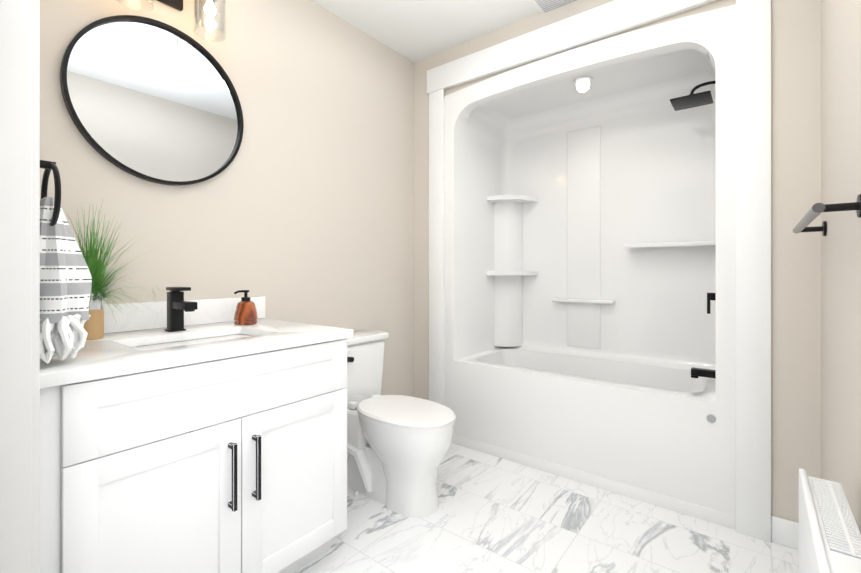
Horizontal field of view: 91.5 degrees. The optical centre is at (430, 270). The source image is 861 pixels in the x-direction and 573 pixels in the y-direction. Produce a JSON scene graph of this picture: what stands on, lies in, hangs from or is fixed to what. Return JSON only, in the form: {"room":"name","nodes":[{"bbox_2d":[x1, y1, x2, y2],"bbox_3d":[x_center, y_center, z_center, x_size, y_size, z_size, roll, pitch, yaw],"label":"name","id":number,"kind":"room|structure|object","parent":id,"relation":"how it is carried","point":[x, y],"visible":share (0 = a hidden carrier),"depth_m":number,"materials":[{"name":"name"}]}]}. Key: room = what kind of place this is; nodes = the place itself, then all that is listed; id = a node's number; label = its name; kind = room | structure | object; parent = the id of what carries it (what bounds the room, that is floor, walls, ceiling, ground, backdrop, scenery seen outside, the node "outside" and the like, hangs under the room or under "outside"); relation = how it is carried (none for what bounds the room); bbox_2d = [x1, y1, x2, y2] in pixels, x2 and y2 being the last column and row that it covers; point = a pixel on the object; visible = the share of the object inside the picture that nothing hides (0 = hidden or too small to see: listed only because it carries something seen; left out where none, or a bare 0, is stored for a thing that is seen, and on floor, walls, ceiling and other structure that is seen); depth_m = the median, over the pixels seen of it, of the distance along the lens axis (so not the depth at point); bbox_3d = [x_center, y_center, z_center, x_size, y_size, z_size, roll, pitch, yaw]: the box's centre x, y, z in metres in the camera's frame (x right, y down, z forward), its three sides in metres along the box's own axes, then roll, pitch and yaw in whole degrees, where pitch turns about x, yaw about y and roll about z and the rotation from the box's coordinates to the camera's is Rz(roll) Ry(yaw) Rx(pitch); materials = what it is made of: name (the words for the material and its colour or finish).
{"room":"bathroom","nodes":[
{"label":"bathroom","id":0,"kind":"room"},
{"bbox_2d":[40,0,413,396],"bbox_3d":[-1.227,-0.160,1.434,0.120,2.430,3.720,0,0,38],"label":"wall","id":1,"kind":"structure","parent":0,"point":[299,208],"depth_m":2.00,"materials":[{"name":"paint"}]},
{"bbox_2d":[60,15,243,185],"bbox_3d":[-1.008,-0.632,1.594,0.027,0.604,0.604,0,0,38],"label":"round mirror","id":2,"kind":"object","parent":1,"relation":"attached to","point":[151,100],"visible":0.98,"depth_m":1.56,"materials":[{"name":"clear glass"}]},
{"bbox_2d":[118,0,225,41],"bbox_3d":[-0.955,-1.067,1.549,0.167,0.295,0.368,0,0,38],"label":"sconce","id":3,"kind":"object","parent":1,"relation":"attached to","point":[210,10],"visible":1,"depth_m":1.62,"materials":[{"name":"black metal"}]},
{"bbox_2d":[311,0,538,62],"bbox_3d":[-0.177,-1.405,1.078,2.215,0.060,4.450,0,0,38],"label":"ceiling","id":4,"kind":"structure","parent":0,"point":[413,31],"depth_m":2.29,"materials":[{"name":"white paint"}]},
{"bbox_2d":[529,0,575,13],"bbox_3d":[0.631,-1.368,2.078,0.260,0.014,0.260,0,0,38],"label":"ceiling vent","id":5,"kind":"object","parent":4,"relation":"in","point":[542,6],"visible":0.67,"depth_m":2.14,"materials":[{"name":"white"}]},
{"bbox_2d":[294,443,798,572],"bbox_3d":[-0.177,1.085,1.078,2.215,0.060,4.450,0,0,38],"label":"floor","id":6,"kind":"structure","parent":0,"point":[493,514],"depth_m":1.67,"materials":[{"name":"tile"}]},
{"bbox_2d":[40,296,352,572],"bbox_3d":[-0.787,0.585,1.383,0.634,0.940,0.878,0,0,38],"label":"bathroom vanity","id":7,"kind":"object","parent":6,"relation":"on","point":[212,438],"visible":0.9,"depth_m":1.16,"materials":[{"name":"white wood"}]},
{"bbox_2d":[68,201,166,339],"bbox_3d":[-1.003,-0.005,1.257,0.392,0.439,0.393,0,0,38],"label":"potted plant","id":8,"kind":"object","parent":7,"relation":"on","point":[93,327],"visible":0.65,"depth_m":1.31,"materials":[{"name":"green plant"}]},
{"bbox_2d":[164,287,196,331],"bbox_3d":[-0.875,0.136,1.476,0.161,0.157,0.052,0,0,38],"label":"faucet","id":9,"kind":"object","parent":7,"relation":"on","point":[177,305],"visible":1,"depth_m":1.49,"materials":[{"name":"black metal"}]},
{"bbox_2d":[104,296,264,346],"bbox_3d":[-0.847,0.246,1.430,0.480,0.262,0.878,0,0,38],"label":"sink","id":10,"kind":"object","parent":7,"relation":"in","point":[212,321],"depth_m":1.54,"materials":[{"name":"ceramic"}]},
{"bbox_2d":[234,290,257,324],"bbox_3d":[-0.746,0.145,1.693,0.090,0.138,0.093,0,0,38],"label":"soap dispenser","id":11,"kind":"object","parent":7,"relation":"on","point":[245,313],"visible":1,"depth_m":1.67,"materials":[{"name":"orange glass"}]},
{"bbox_2d":[346,329,455,517],"bbox_3d":[-0.214,0.694,2.014,0.753,0.722,0.420,0,0,38],"label":"toilet","id":12,"kind":"object","parent":6,"relation":"on","point":[398,446],"visible":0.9,"depth_m":1.87,"materials":[{"name":"white ceramic"}]},
{"bbox_2d":[444,4,735,529],"bbox_3d":[0.890,-0.034,2.450,1.480,2.178,0.734,0,0,38],"label":"shower","id":13,"kind":"object","parent":6,"relation":"on","point":[590,283],"visible":1,"depth_m":2.46,"materials":[{"name":"white plastic"}]},
{"bbox_2d":[573,76,592,84],"bbox_3d":[0.857,-1.069,2.358,0.104,0.006,0.104,0,0,38],"label":"recessed light","id":14,"kind":"object","parent":13,"relation":"attached to","point":[582,80],"visible":1,"depth_m":2.35,"materials":[{"name":"white"}]},
{"bbox_2d":[445,0,735,95],"bbox_3d":[0.708,-1.102,2.216,1.478,0.054,0.106,0,0,38],"label":"wall","id":15,"kind":"structure","parent":0,"point":[719,4],"depth_m":1.85,"materials":[{"name":"paint"}]},
{"bbox_2d":[414,0,820,522],"bbox_3d":[0.705,-0.160,2.210,1.975,2.430,0.120,0,0,38],"label":"wall","id":16,"kind":"structure","parent":0,"point":[795,257],"depth_m":1.61,"materials":[{"name":"paint"}]},
{"bbox_2d":[427,0,770,541],"bbox_3d":[0.659,-0.110,2.153,1.714,2.330,0.026,0,0,38],"label":"door frame","id":17,"kind":"structure","parent":16,"relation":"attached to","point":[753,268],"depth_m":1.68,"materials":[{"name":"white wood"}]},
{"bbox_2d":[771,515,798,549],"bbox_3d":[-0.407,1.005,0.782,1.974,0.100,3.500,0,0,38],"label":"baseboard","id":18,"kind":"structure","parent":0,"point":[784,532],"depth_m":1.61,"materials":[{"name":"white wood"}]},
{"bbox_2d":[821,0,860,532],"bbox_3d":[0.425,-0.160,0.146,0.120,2.430,3.720,0,0,38],"label":"wall","id":19,"kind":"structure","parent":0,"point":[841,246],"depth_m":1.18,"materials":[{"name":"paint"}]},
{"bbox_2d":[793,194,860,235],"bbox_3d":[1.124,-0.145,1.212,0.086,0.052,0.692,0,0,38],"label":"bar","id":20,"kind":"object","parent":19,"relation":"attached to","point":[813,213],"visible":1,"depth_m":0.97,"materials":[{"name":"black metal"}]},
{"bbox_2d":[799,469,860,572],"bbox_3d":[0.671,0.704,0.646,0.105,0.438,0.910,0,0,38],"label":"heater","id":21,"kind":"object","parent":19,"relation":"attached to","point":[829,537],"visible":1,"depth_m":0.83,"materials":[{"name":"white metal"}]},
{"bbox_3d":[-1.101,-0.160,0.990,0.625,2.430,0.125,0,0,38],"label":"wall","id":22,"kind":"structure","parent":0,"visible":0},
{"bbox_2d":[0,0,39,572],"bbox_3d":[-0.350,-0.010,0.403,1.420,2.130,0.164,0,0,38],"label":"door frame","id":23,"kind":"structure","parent":22,"relation":"attached to","point":[19,286],"depth_m":0.83,"materials":[{"name":"white wood"}]},
{"bbox_2d":[40,160,91,363],"bbox_3d":[-0.871,-0.030,0.965,0.189,0.467,0.143,0,0,38],"label":"towel ring","id":24,"kind":"object","parent":22,"relation":"attached to","point":[65,284],"visible":0.83,"depth_m":0.94,"materials":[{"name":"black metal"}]}
]}

